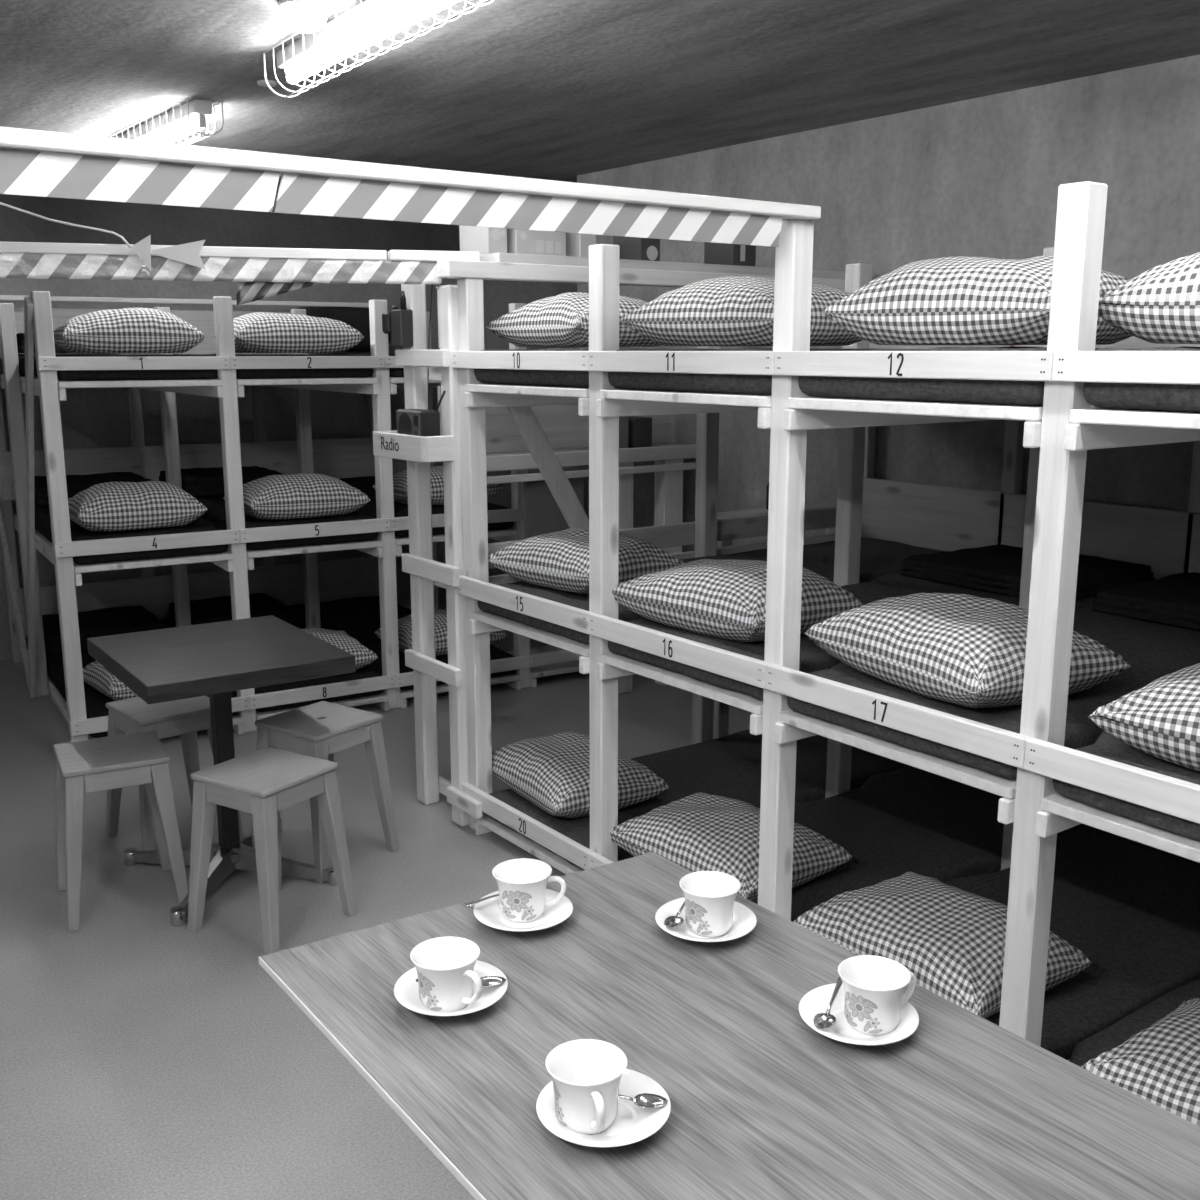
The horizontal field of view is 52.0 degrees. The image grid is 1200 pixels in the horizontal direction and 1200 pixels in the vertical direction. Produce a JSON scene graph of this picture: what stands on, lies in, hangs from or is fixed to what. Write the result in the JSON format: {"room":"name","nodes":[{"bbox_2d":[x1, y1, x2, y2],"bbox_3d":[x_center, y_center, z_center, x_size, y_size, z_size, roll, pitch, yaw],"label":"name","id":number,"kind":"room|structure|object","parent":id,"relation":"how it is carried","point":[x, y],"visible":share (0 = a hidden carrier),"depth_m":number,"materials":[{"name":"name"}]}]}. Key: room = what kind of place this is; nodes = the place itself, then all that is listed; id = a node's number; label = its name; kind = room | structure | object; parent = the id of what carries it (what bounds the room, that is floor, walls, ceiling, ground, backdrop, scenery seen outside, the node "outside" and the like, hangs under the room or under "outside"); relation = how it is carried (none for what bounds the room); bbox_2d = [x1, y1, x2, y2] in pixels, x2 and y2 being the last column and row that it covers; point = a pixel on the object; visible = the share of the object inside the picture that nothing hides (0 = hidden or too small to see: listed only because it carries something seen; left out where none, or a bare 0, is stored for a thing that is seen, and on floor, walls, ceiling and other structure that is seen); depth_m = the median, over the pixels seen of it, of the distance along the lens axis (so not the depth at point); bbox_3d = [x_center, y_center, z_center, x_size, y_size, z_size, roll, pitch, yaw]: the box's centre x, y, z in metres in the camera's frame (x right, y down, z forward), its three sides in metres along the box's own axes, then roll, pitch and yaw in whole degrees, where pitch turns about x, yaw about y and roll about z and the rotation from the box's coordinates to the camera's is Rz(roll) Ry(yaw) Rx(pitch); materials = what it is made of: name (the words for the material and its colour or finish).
{"room":"dormitory","nodes":[
{"label":"dormitory","id":0,"kind":"room"},
{"bbox_2d":[0,187,577,660],"bbox_3d":[-2.748,-1.025,6.864,7.800,2.585,0.100,-8,14,-36],"label":"wall","id":1,"kind":"structure","parent":0,"point":[90,417],"depth_m":7.08,"materials":[{"name":"grey concrete"}]},
{"bbox_2d":[0,601,754,1199],"bbox_3d":[-0.090,1.006,3.596,7.800,0.100,9.060,-8,14,-36],"label":"floor","id":2,"kind":"structure","parent":0,"point":[143,1056],"depth_m":3.29,"materials":[{"name":"grey concrete"}]},
{"bbox_2d":[53,731,188,931],"bbox_3d":[-1.468,0.684,3.739,0.346,0.475,0.346,-6,13,-28],"label":"stool","id":3,"kind":"object","parent":2,"relation":"on","point":[121,761],"visible":0.98,"depth_m":3.64,"materials":[{"name":"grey wood"}]},
{"bbox_2d":[106,696,242,850],"bbox_3d":[-1.478,0.585,4.229,0.346,0.475,0.346,-10,15,-41],"label":"stool","id":4,"kind":"object","parent":2,"relation":"on","point":[184,718],"visible":0.58,"depth_m":4.13,"materials":[{"name":"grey wood"}]},
{"bbox_2d":[87,615,355,926],"bbox_3d":[-1.187,0.513,3.888,0.612,0.752,0.704,-8,14,-34],"label":"pedestal table","id":5,"kind":"object","parent":2,"relation":"on","point":[216,659],"visible":0.75,"depth_m":3.79,"materials":[{"name":"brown wood"}]},
{"bbox_2d":[0,241,479,305],"bbox_3d":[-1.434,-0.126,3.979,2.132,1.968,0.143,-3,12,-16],"label":"beam","id":6,"kind":"structure","parent":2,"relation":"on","point":[258,273],"depth_m":3.83,"materials":[{"name":"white wood"}]},
{"bbox_2d":[188,747,356,954],"bbox_3d":[-0.963,0.716,3.582,0.346,0.475,0.346,7,13,31],"label":"stool","id":7,"kind":"object","parent":2,"relation":"on","point":[264,782],"visible":0.97,"depth_m":3.50,"materials":[{"name":"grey wood"}]},
{"bbox_2d":[0,291,581,741],"bbox_3d":[-1.461,-0.596,6.396,2.883,1.930,1.960,-7,13,-31],"label":"bunk bed","id":8,"kind":"object","parent":2,"relation":"on","point":[311,582],"visible":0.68,"depth_m":5.71,"materials":[{"name":"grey wood"}]},
{"bbox_2d":[1,354,217,380],"bbox_3d":[-2.322,-1.091,5.709,0.632,0.102,1.832,-7,13,-31],"label":"mattress","id":9,"kind":"object","parent":8,"relation":"on","point":[65,375],"visible":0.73,"depth_m":4.97,"materials":[{"name":"fabric"}]},
{"bbox_2d":[16,333,66,352],"bbox_3d":[-2.625,-1.286,6.157,0.575,0.098,0.580,-7,13,-31],"label":"folded blanket","id":10,"kind":"object","parent":9,"relation":"on","point":[20,336],"visible":0.18,"depth_m":5.83,"materials":[{"name":"fabric"}]},
{"bbox_2d":[53,308,205,352],"bbox_3d":[-1.974,-1.122,5.114,0.550,0.188,0.420,-7,13,-31],"label":"pillow","id":11,"kind":"object","parent":9,"relation":"on","point":[125,330],"visible":0.94,"depth_m":4.97,"materials":[{"name":"fabric"}]},
{"bbox_2d":[15,502,227,564],"bbox_3d":[-2.322,-0.377,5.853,0.632,0.112,1.833,-7,13,-31],"label":"mattress","id":12,"kind":"object","parent":8,"relation":"on","point":[42,513],"visible":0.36,"depth_m":5.16,"materials":[{"name":"fabric"}]},
{"bbox_2d":[34,472,153,505],"bbox_3d":[-2.625,-0.578,6.301,0.575,0.099,0.580,-7,13,-31],"label":"folded blanket","id":13,"kind":"object","parent":12,"relation":"on","point":[76,484],"visible":0.27,"depth_m":6.17,"materials":[{"name":"fabric"}]},
{"bbox_2d":[68,481,207,531],"bbox_3d":[-2.002,-0.414,5.263,0.520,0.187,0.420,-7,14,-33],"label":"pillow","id":14,"kind":"object","parent":12,"relation":"on","point":[108,506],"visible":0.93,"depth_m":5.13,"materials":[{"name":"fabric"}]},
{"bbox_2d":[45,649,236,737],"bbox_3d":[-2.322,0.342,5.998,0.632,0.106,1.833,-7,13,-31],"label":"mattress","id":15,"kind":"object","parent":8,"relation":"on","point":[95,701],"visible":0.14,"depth_m":5.55,"materials":[{"name":"fabric"}]},
{"bbox_2d":[42,606,164,653],"bbox_3d":[-2.625,0.145,6.447,0.575,0.098,0.580,-7,13,-31],"label":"folded blanket","id":16,"kind":"object","parent":15,"relation":"on","point":[129,619],"visible":0.56,"depth_m":6.34,"materials":[{"name":"fabric"}]},
{"bbox_2d":[83,661,138,700],"bbox_3d":[-1.969,0.301,5.441,0.540,0.190,0.420,-10,15,-39],"label":"pillow","id":17,"kind":"object","parent":15,"relation":"on","point":[97,676],"visible":0.24,"depth_m":5.24,"materials":[{"name":"fabric"}]},
{"bbox_2d":[159,618,382,711],"bbox_3d":[-1.758,0.273,6.341,0.672,0.106,1.833,-7,13,-31],"label":"mattress","id":18,"kind":"object","parent":8,"relation":"on","point":[364,672],"visible":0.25,"depth_m":5.63,"materials":[{"name":"fabric"}]},
{"bbox_2d":[167,593,297,625],"bbox_3d":[-2.039,0.072,6.802,0.563,0.098,0.580,-7,13,-31],"label":"folded blanket","id":19,"kind":"object","parent":18,"relation":"on","point":[216,609],"visible":0.54,"depth_m":6.71,"materials":[{"name":"fabric"}]},
{"bbox_2d":[301,628,377,669],"bbox_3d":[-1.380,0.235,5.776,0.560,0.186,0.420,-6,13,-28],"label":"pillow","id":20,"kind":"object","parent":18,"relation":"on","point":[340,639],"visible":0.3,"depth_m":5.72,"materials":[{"name":"fabric"}]},
{"bbox_2d":[173,354,372,378],"bbox_3d":[-1.758,-1.159,6.051,0.672,0.101,1.833,-7,13,-31],"label":"mattress","id":21,"kind":"object","parent":8,"relation":"on","point":[325,372],"visible":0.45,"depth_m":5.32,"materials":[{"name":"fabric"}]},
{"bbox_2d":[214,312,363,352],"bbox_3d":[-1.388,-1.189,5.471,0.560,0.177,0.420,-6,13,-29],"label":"pillow","id":22,"kind":"object","parent":21,"relation":"on","point":[257,332],"visible":0.88,"depth_m":5.32,"materials":[{"name":"fabric"}]},
{"bbox_2d":[194,495,377,549],"bbox_3d":[-1.758,-0.447,6.195,0.672,0.114,1.833,-7,13,-31],"label":"mattress","id":23,"kind":"object","parent":8,"relation":"on","point":[215,514],"visible":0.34,"depth_m":5.52,"materials":[{"name":"fabric"}]},
{"bbox_2d":[159,466,286,496],"bbox_3d":[-2.039,-0.649,6.656,0.563,0.098,0.580,-7,13,-31],"label":"folded blanket","id":24,"kind":"object","parent":23,"relation":"on","point":[195,481],"visible":0.41,"depth_m":6.43,"materials":[{"name":"fabric"}]},
{"bbox_2d":[223,473,370,519],"bbox_3d":[-1.389,-0.487,5.624,0.550,0.186,0.420,-7,14,-32],"label":"pillow","id":25,"kind":"object","parent":23,"relation":"on","point":[299,495],"visible":0.95,"depth_m":5.48,"materials":[{"name":"fabric"}]},
{"bbox_2d":[311,353,403,376],"bbox_3d":[-1.172,-1.232,6.407,0.686,0.102,1.833,-7,13,-31],"label":"mattress","id":26,"kind":"object","parent":8,"relation":"on","point":[394,372],"visible":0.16,"depth_m":5.53,"materials":[{"name":"fabric"}]},
{"bbox_2d":[290,307,390,351],"bbox_3d":[-1.464,-1.520,6.915,0.520,0.244,0.340,-7,13,-31],"label":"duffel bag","id":27,"kind":"object","parent":26,"relation":"on","point":[357,318],"visible":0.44,"depth_m":6.79,"materials":[{"name":"fabric"}]},
{"bbox_2d":[289,596,514,690],"bbox_3d":[-1.172,0.201,6.697,0.686,0.105,1.833,-7,13,-31],"label":"mattress","id":28,"kind":"object","parent":8,"relation":"on","point":[359,617],"visible":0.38,"depth_m":6.85,"materials":[{"name":"fabric"}]},
{"bbox_2d":[374,609,506,655],"bbox_3d":[-0.805,0.148,6.205,0.540,0.186,0.420,-7,14,-33],"label":"pillow","id":29,"kind":"object","parent":28,"relation":"on","point":[404,623],"visible":0.26,"depth_m":6.04,"materials":[{"name":"fabric"}]},
{"bbox_2d":[340,476,513,537],"bbox_3d":[-1.172,-0.518,6.551,0.686,0.112,1.833,-7,13,-31],"label":"mattress","id":30,"kind":"object","parent":8,"relation":"on","point":[364,484],"visible":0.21,"depth_m":5.95,"materials":[{"name":"fabric"}]},
{"bbox_2d":[372,465,503,504],"bbox_3d":[-0.806,-0.581,6.117,0.520,0.175,0.420,-8,14,-34],"label":"pillow","id":31,"kind":"object","parent":30,"relation":"on","point":[400,490],"visible":0.28,"depth_m":5.95,"materials":[{"name":"fabric"}]},
{"bbox_2d":[252,701,398,883],"bbox_3d":[-0.917,0.617,4.068,0.346,0.475,0.346,8,14,35],"label":"stool","id":32,"kind":"object","parent":2,"relation":"on","point":[321,729],"visible":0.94,"depth_m":3.98,"materials":[{"name":"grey wood"}]},
{"bbox_2d":[0,126,820,246],"bbox_3d":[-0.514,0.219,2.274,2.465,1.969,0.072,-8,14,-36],"label":"beam","id":33,"kind":"structure","parent":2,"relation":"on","point":[38,163],"depth_m":2.13,"materials":[{"name":"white wood"}]},
{"bbox_2d":[395,284,481,826],"bbox_3d":[-0.521,-0.160,4.243,0.112,1.930,0.495,-8,14,-36],"label":"ladder","id":34,"kind":"object","parent":2,"relation":"on","point":[425,573],"visible":0.78,"depth_m":4.27,"materials":[{"name":"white wood"}]},
{"bbox_2d":[382,291,412,346],"bbox_3d":[-0.698,-0.966,4.232,0.060,0.186,0.125,-8,14,-36],"label":"handheld transceiver","id":35,"kind":"object","parent":34,"relation":"hanging from","point":[398,323],"visible":1,"depth_m":4.20,"materials":[{"name":"grey plastic"}]},
{"bbox_2d":[373,430,454,462],"bbox_3d":[-0.637,-0.524,4.184,0.125,0.084,0.355,-8,14,-36],"label":"shelf","id":36,"kind":"object","parent":34,"relation":"attached to","point":[389,444],"visible":1,"depth_m":4.07,"materials":[{"name":"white wood"}]},
{"bbox_2d":[396,390,445,436],"bbox_3d":[-0.599,-0.594,4.117,0.084,0.217,0.203,-8,14,-36],"label":"radio","id":37,"kind":"object","parent":36,"relation":"in","point":[417,422],"visible":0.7,"depth_m":4.07,"materials":[{"name":"black plastic"}]},
{"bbox_2d":[437,386,695,693],"bbox_3d":[-0.104,-0.271,5.875,1.330,1.500,0.280,-8,14,-36],"label":"bunk bed","id":38,"kind":"object","parent":2,"relation":"on","point":[567,432],"visible":0.25,"depth_m":5.81,"materials":[{"name":"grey wood"}]},
{"bbox_2d":[619,416,627,448],"bbox_3d":[0.069,-0.804,5.897,0.080,0.154,0.120,-8,14,-36],"label":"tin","id":39,"kind":"object","parent":38,"relation":"on","point":[623,420],"visible":0.22,"depth_m":5.86,"materials":[{"name":"metal"}]},
{"bbox_2d":[628,416,651,447],"bbox_3d":[0.165,-0.817,5.986,0.110,0.144,0.150,-8,14,-36],"label":"storage box","id":40,"kind":"object","parent":38,"relation":"on","point":[639,428],"visible":0.6,"depth_m":5.92,"materials":[{"name":"grey"}]},
{"bbox_2d":[258,852,1199,1199],"bbox_3d":[0.233,0.988,1.542,0.762,0.750,1.542,-8,14,-36],"label":"table","id":41,"kind":"object","parent":2,"relation":"on","point":[766,1105],"visible":0.87,"depth_m":1.56,"materials":[{"name":"laminate"}]},
{"bbox_2d":[394,960,507,1015],"bbox_3d":[-0.210,0.554,1.735,0.160,0.024,0.160,-8,14,-36],"label":"saucer","id":42,"kind":"object","parent":41,"relation":"on","point":[406,988],"visible":0.44,"depth_m":1.73,"materials":[{"name":"white"}]},
{"bbox_2d":[410,937,482,1011],"bbox_3d":[-0.211,0.525,1.712,0.103,0.075,0.097,0,11,0],"label":"coffee cup","id":43,"kind":"object","parent":42,"relation":"on","point":[444,966],"visible":0.98,"depth_m":1.69,"materials":[{"name":"white ceramic"}]},
{"bbox_2d":[473,889,572,931],"bbox_3d":[-0.123,0.506,1.977,0.160,0.024,0.160,-8,14,-36],"label":"saucer","id":44,"kind":"object","parent":41,"relation":"on","point":[488,912],"visible":0.66,"depth_m":1.97,"materials":[{"name":"white"}]},
{"bbox_2d":[492,858,565,922],"bbox_3d":[-0.122,0.471,1.979,0.104,0.075,0.097,9,15,39],"label":"coffee cup","id":45,"kind":"object","parent":44,"relation":"on","point":[522,883],"visible":1,"depth_m":1.96,"materials":[{"name":"white ceramic"}]},
{"bbox_2d":[536,1069,670,1146],"bbox_3d":[0.004,0.610,1.462,0.160,0.024,0.160,-8,14,-36],"label":"saucer","id":46,"kind":"object","parent":41,"relation":"on","point":[632,1124],"visible":0.58,"depth_m":1.45,"materials":[{"name":"white ceramic"}]},
{"bbox_2d":[545,1039,627,1134],"bbox_3d":[-0.013,0.578,1.449,0.104,0.075,0.097,8,14,34],"label":"coffee cup","id":47,"kind":"object","parent":46,"relation":"on","point":[586,1074],"visible":1,"depth_m":1.44,"materials":[{"name":"white ceramic"}]},
{"bbox_2d":[618,1093,667,1107],"bbox_3d":[0.018,0.593,1.464,0.127,0.017,0.030,1,12,1],"label":"teaspoon","id":48,"kind":"object","parent":46,"relation":"on","point":[645,1100],"visible":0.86,"depth_m":1.47,"materials":[{"name":"silver metal"}]},
{"bbox_2d":[655,897,756,941],"bbox_3d":[0.167,0.512,1.943,0.160,0.024,0.160,-8,14,-36],"label":"saucer","id":49,"kind":"object","parent":41,"relation":"on","point":[744,919],"visible":0.55,"depth_m":1.94,"materials":[{"name":"white"}]},
{"bbox_2d":[664,901,684,927],"bbox_3d":[0.131,0.492,1.959,0.030,0.017,0.127,5,13,23],"label":"teaspoon","id":50,"kind":"object","parent":49,"relation":"on","point":[671,921],"visible":0.91,"depth_m":1.93,"materials":[{"name":"silver metal"}]},
{"bbox_2d":[679,871,740,936],"bbox_3d":[0.175,0.480,1.937,0.097,0.075,0.107,8,14,35],"label":"coffee cup","id":51,"kind":"object","parent":49,"relation":"on","point":[710,896],"visible":1,"depth_m":1.91,"materials":[{"name":"white"}]},
{"bbox_2d":[799,983,918,1045],"bbox_3d":[0.349,0.569,1.666,0.160,0.024,0.160,-8,14,-36],"label":"saucer","id":52,"kind":"object","parent":41,"relation":"on","point":[816,1001],"visible":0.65,"depth_m":1.66,"materials":[{"name":"white"}]},
{"bbox_2d":[813,977,842,1029],"bbox_3d":[0.316,0.550,1.675,0.030,0.017,0.127,5,13,23],"label":"teaspoon","id":53,"kind":"object","parent":52,"relation":"on","point":[822,1021],"visible":0.96,"depth_m":1.65,"materials":[{"name":"silver metal"}]},
{"bbox_2d":[838,955,915,1035],"bbox_3d":[0.370,0.535,1.662,0.097,0.075,0.107,6,13,29],"label":"coffee cup","id":54,"kind":"object","parent":52,"relation":"on","point":[874,986],"visible":1,"depth_m":1.64,"materials":[{"name":"white ceramic"}]},
{"bbox_2d":[713,501,836,738],"bbox_3d":[0.757,0.107,5.268,0.720,0.999,0.140,-8,14,-36],"label":"bunk bed","id":55,"kind":"object","parent":2,"relation":"on","point":[721,710],"visible":0.05,"depth_m":5.11,"materials":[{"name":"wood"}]},
{"bbox_2d":[437,181,1199,1060],"bbox_3d":[1.120,-0.054,3.627,2.050,1.966,3.250,-8,14,-36],"label":"bunk bed","id":56,"kind":"object","parent":2,"relation":"on","point":[1053,524],"visible":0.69,"depth_m":3.07,"materials":[{"name":"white wood"}]},
{"bbox_2d":[459,225,506,254],"bbox_3d":[-0.397,-1.255,4.168,0.075,0.174,0.191,-8,14,-36],"label":"carton","id":57,"kind":"object","parent":56,"relation":"on","point":[483,240],"visible":0.55,"depth_m":4.12,"materials":[{"name":"grey"}]},
{"bbox_2d":[507,229,565,255],"bbox_3d":[-0.256,-1.271,4.271,0.205,0.164,0.191,-8,14,-36],"label":"carton","id":58,"kind":"object","parent":56,"relation":"on","point":[519,241],"visible":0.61,"depth_m":4.19,"materials":[{"name":"grey"}]},
{"bbox_2d":[566,233,595,256],"bbox_3d":[-0.097,-1.289,4.387,0.070,0.154,0.190,-8,14,-36],"label":"carton","id":59,"kind":"object","parent":56,"relation":"on","point":[577,245],"visible":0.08,"depth_m":4.32,"materials":[{"name":"grey"}]},
{"bbox_2d":[474,348,709,386],"bbox_3d":[0.532,-0.817,4.267,1.883,0.114,0.663,-8,14,-36],"label":"mattress","id":60,"kind":"object","parent":56,"relation":"on","point":[494,376],"visible":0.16,"depth_m":3.70,"materials":[{"name":"grey fabric"}]},
{"bbox_2d":[487,292,661,346],"bbox_3d":[-0.039,-0.908,3.989,0.440,0.170,0.570,-7,14,-33],"label":"pillow","id":61,"kind":"object","parent":60,"relation":"on","point":[561,320],"visible":0.62,"depth_m":3.83,"materials":[{"name":"fabric"}]},
{"bbox_2d":[613,236,659,260],"bbox_3d":[0.134,-1.326,4.541,0.090,0.164,0.171,-8,14,-36],"label":"carton","id":62,"kind":"object","parent":56,"relation":"on","point":[631,248],"visible":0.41,"depth_m":4.49,"materials":[{"name":"grey"}]},
{"bbox_2d":[482,729,908,869],"bbox_3d":[0.532,0.649,4.564,1.883,0.081,0.663,-8,14,-36],"label":"mattress","id":63,"kind":"object","parent":56,"relation":"on","point":[729,766],"visible":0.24,"depth_m":4.48,"materials":[{"name":"grey fabric"}]},
{"bbox_2d":[492,731,669,817],"bbox_3d":[-0.099,0.580,4.244,0.430,0.175,0.580,-7,13,-30],"label":"pillow","id":64,"kind":"object","parent":63,"relation":"on","point":[552,772],"visible":0.83,"depth_m":4.09,"materials":[{"name":"fabric"}]},
{"bbox_2d":[478,538,944,644],"bbox_3d":[0.532,-0.068,4.418,1.883,0.095,0.663,-8,14,-36],"label":"mattress","id":65,"kind":"object","parent":56,"relation":"on","point":[878,557],"visible":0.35,"depth_m":4.41,"materials":[{"name":"grey fabric"}]},
{"bbox_2d":[488,528,684,593],"bbox_3d":[-0.050,-0.142,4.116,0.420,0.162,0.540,-10,15,-41],"label":"pillow","id":66,"kind":"object","parent":65,"relation":"on","point":[559,560],"visible":0.65,"depth_m":3.99,"materials":[{"name":"fabric"}]},
{"bbox_2d":[704,242,755,265],"bbox_3d":[0.509,-1.366,4.814,0.120,0.134,0.171,-8,14,-36],"label":"carton","id":67,"kind":"object","parent":56,"relation":"on","point":[714,253],"visible":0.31,"depth_m":4.76,"materials":[{"name":"grey"}]},
{"bbox_2d":[608,347,875,394],"bbox_3d":[0.949,-0.704,3.712,1.883,0.114,0.721,-8,14,-36],"label":"mattress","id":68,"kind":"object","parent":56,"relation":"on","point":[688,382],"visible":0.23,"depth_m":3.12,"materials":[{"name":"grey fabric"}]},
{"bbox_2d":[621,276,863,345],"bbox_3d":[0.428,-0.794,3.374,0.460,0.190,0.600,-9,15,-39],"label":"pillow","id":69,"kind":"object","parent":68,"relation":"on","point":[725,310],"visible":0.64,"depth_m":3.23,"materials":[{"name":"fabric"}]},
{"bbox_2d":[608,573,1096,699],"bbox_3d":[0.949,0.044,3.864,1.883,0.096,0.721,-8,14,-36],"label":"mattress","id":70,"kind":"object","parent":56,"relation":"on","point":[812,658],"visible":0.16,"depth_m":3.41,"materials":[{"name":"grey fabric"}]},
{"bbox_2d":[612,559,863,641],"bbox_3d":[0.379,-0.024,3.487,0.440,0.181,0.580,-9,15,-39],"label":"pillow","id":71,"kind":"object","parent":70,"relation":"on","point":[725,599],"visible":0.88,"depth_m":3.34,"materials":[{"name":"fabric"}]},
{"bbox_2d":[899,544,1154,598],"bbox_3d":[1.445,-0.104,4.181,0.580,0.067,0.612,-8,14,-36],"label":"folded blanket","id":72,"kind":"object","parent":70,"relation":"on","point":[992,568],"visible":0.79,"depth_m":4.08,"materials":[{"name":"fabric"}]},
{"bbox_2d":[755,766,1085,922],"bbox_3d":[0.949,0.761,4.009,1.883,0.082,0.721,-8,14,-36],"label":"mattress","id":73,"kind":"object","parent":56,"relation":"on","point":[899,822],"visible":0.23,"depth_m":3.94,"materials":[{"name":"grey fabric"}]},
{"bbox_2d":[610,792,851,902],"bbox_3d":[0.370,0.701,3.627,0.440,0.182,0.590,-9,15,-38],"label":"pillow","id":74,"kind":"object","parent":73,"relation":"on","point":[700,831],"visible":0.74,"depth_m":3.52,"materials":[{"name":"fabric"}]},
{"bbox_2d":[798,346,1101,405],"bbox_3d":[1.382,-0.588,3.136,1.883,0.114,0.717,-8,14,-36],"label":"mattress","id":75,"kind":"object","parent":56,"relation":"on","point":[1010,392],"visible":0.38,"depth_m":2.53,"materials":[{"name":"grey fabric"}]},
{"bbox_2d":[823,255,1131,344],"bbox_3d":[0.885,-0.674,2.766,0.460,0.196,0.600,-9,15,-39],"label":"pillow","id":76,"kind":"object","parent":75,"relation":"on","point":[962,300],"visible":0.73,"depth_m":2.62,"materials":[{"name":"fabric"}]},
{"bbox_2d":[787,607,1199,778],"bbox_3d":[1.382,0.161,3.288,1.883,0.096,0.717,-8,14,-36],"label":"mattress","id":77,"kind":"object","parent":56,"relation":"on","point":[1153,650],"visible":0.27,"depth_m":2.88,"materials":[{"name":"grey fabric"}]},
{"bbox_2d":[805,593,1130,708],"bbox_3d":[0.845,0.092,2.891,0.450,0.190,0.600,-6,13,-27],"label":"pillow","id":78,"kind":"object","parent":77,"relation":"on","point":[965,650],"visible":0.91,"depth_m":2.73,"materials":[{"name":"fabric"}]},
{"bbox_2d":[1091,572,1199,629],"bbox_3d":[1.878,0.012,3.605,0.580,0.068,0.608,-8,14,-36],"label":"folded blanket","id":79,"kind":"object","parent":77,"relation":"on","point":[1174,599],"visible":1,"depth_m":3.60,"materials":[{"name":"fabric"}]},
{"bbox_2d":[943,825,1199,1059],"bbox_3d":[1.382,0.878,3.433,1.883,0.080,0.717,-8,14,-36],"label":"mattress","id":80,"kind":"object","parent":56,"relation":"on","point":[1132,908],"visible":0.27,"depth_m":3.30,"materials":[{"name":"grey fabric"}]},
{"bbox_2d":[793,872,1091,1018],"bbox_3d":[0.832,0.819,3.029,0.430,0.188,0.570,-8,14,-34],"label":"pillow","id":81,"kind":"object","parent":80,"relation":"on","point":[951,938],"visible":0.7,"depth_m":2.91,"materials":[{"name":"fabric"}]},
{"bbox_2d":[1053,730,1199,841],"bbox_3d":[1.814,0.278,2.714,1.883,0.095,0.716,-8,14,-36],"label":"mattress","id":82,"kind":"object","parent":56,"relation":"on","point":[1107,746],"visible":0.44,"depth_m":2.32,"materials":[{"name":"grey fabric"}]},
{"bbox_2d":[1089,663,1199,770],"bbox_3d":[1.291,0.218,2.289,0.440,0.183,0.570,-9,15,-39],"label":"pillow","id":83,"kind":"object","parent":82,"relation":"on","point":[1160,719],"visible":1,"depth_m":2.30,"materials":[{"name":"fabric"}]},
{"bbox_2d":[1069,979,1199,1066],"bbox_3d":[1.814,0.994,2.859,1.883,0.081,0.716,-8,14,-36],"label":"mattress","id":84,"kind":"object","parent":56,"relation":"on","point":[1119,1032],"visible":0.16,"depth_m":2.81,"materials":[{"name":"grey fabric"}]},
{"bbox_2d":[1081,998,1199,1126],"bbox_3d":[1.313,0.951,2.390,0.440,0.182,0.580,-9,14,-37],"label":"pillow","id":85,"kind":"object","parent":84,"relation":"on","point":[1159,1064],"visible":0.75,"depth_m":2.42,"materials":[{"name":"fabric"}]},
{"bbox_2d":[1083,346,1199,411],"bbox_3d":[1.814,-0.472,2.562,1.883,0.114,0.716,-8,14,-36],"label":"mattress","id":86,"kind":"object","parent":56,"relation":"on","point":[1168,397],"visible":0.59,"depth_m":2.16,"materials":[{"name":"grey fabric"}]},
{"bbox_2d":[1098,252,1199,343],"bbox_3d":[1.282,-0.560,2.239,0.460,0.182,0.580,-7,14,-33],"label":"pillow","id":87,"kind":"object","parent":86,"relation":"on","point":[1160,305],"visible":0.9,"depth_m":2.26,"materials":[{"name":"fabric"}]},
{"bbox_2d":[0,0,1199,187],"bbox_3d":[-0.090,-1.625,3.063,7.800,0.100,9.060,-8,14,-36],"label":"ceiling","id":88,"kind":"structure","parent":0,"point":[557,90],"depth_m":4.18,"materials":[{"name":"grey concrete"}]},
{"bbox_2d":[0,202,130,247],"bbox_3d":[-1.885,-1.344,3.507,0.986,0.633,0.007,-3,12,-16],"label":"cord","id":89,"kind":"object","parent":88,"relation":"hanging from","point":[1,203],"visible":1,"depth_m":3.64,"materials":[{"name":"grey plastic"}]},
{"bbox_2d":[131,234,204,270],"bbox_3d":[-1.310,-1.054,3.740,0.218,0.108,0.003,-3,12,-16],"label":"arrow sign","id":90,"kind":"object","parent":89,"relation":"hanging from","point":[188,253],"visible":1,"depth_m":3.74,"materials":[{"name":"grey"}]},
{"bbox_2d":[109,98,223,144],"bbox_3d":[-1.952,-1.953,5.273,0.138,0.132,1.547,-8,14,-36],"label":"lamp","id":91,"kind":"object","parent":88,"relation":"attached to","point":[189,118],"visible":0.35,"depth_m":4.84,"materials":[{"name":"grey"}]},
{"bbox_2d":[279,0,329,32],"bbox_3d":[-0.810,-1.599,3.377,0.136,0.074,0.136,-8,14,-36],"label":"globe lamp","id":92,"kind":"object","parent":88,"relation":"attached to","point":[304,16],"visible":1,"depth_m":3.34,"materials":[{"name":"white"}]},
{"bbox_2d":[263,0,493,97],"bbox_3d":[-0.583,-1.560,3.332,0.138,0.132,1.557,-8,14,-33],"label":"lamp","id":93,"kind":"object","parent":88,"relation":"attached to","point":[370,22],"visible":0.99,"depth_m":3.45,"materials":[{"name":"grey"}]},
{"bbox_2d":[577,54,1199,551],"bbox_3d":[2.806,-0.543,4.484,1.740,2.585,7.520,-8,14,-36],"label":"wall","id":94,"kind":"structure","parent":0,"point":[980,176],"depth_m":4.78,"materials":[{"name":"concrete"}]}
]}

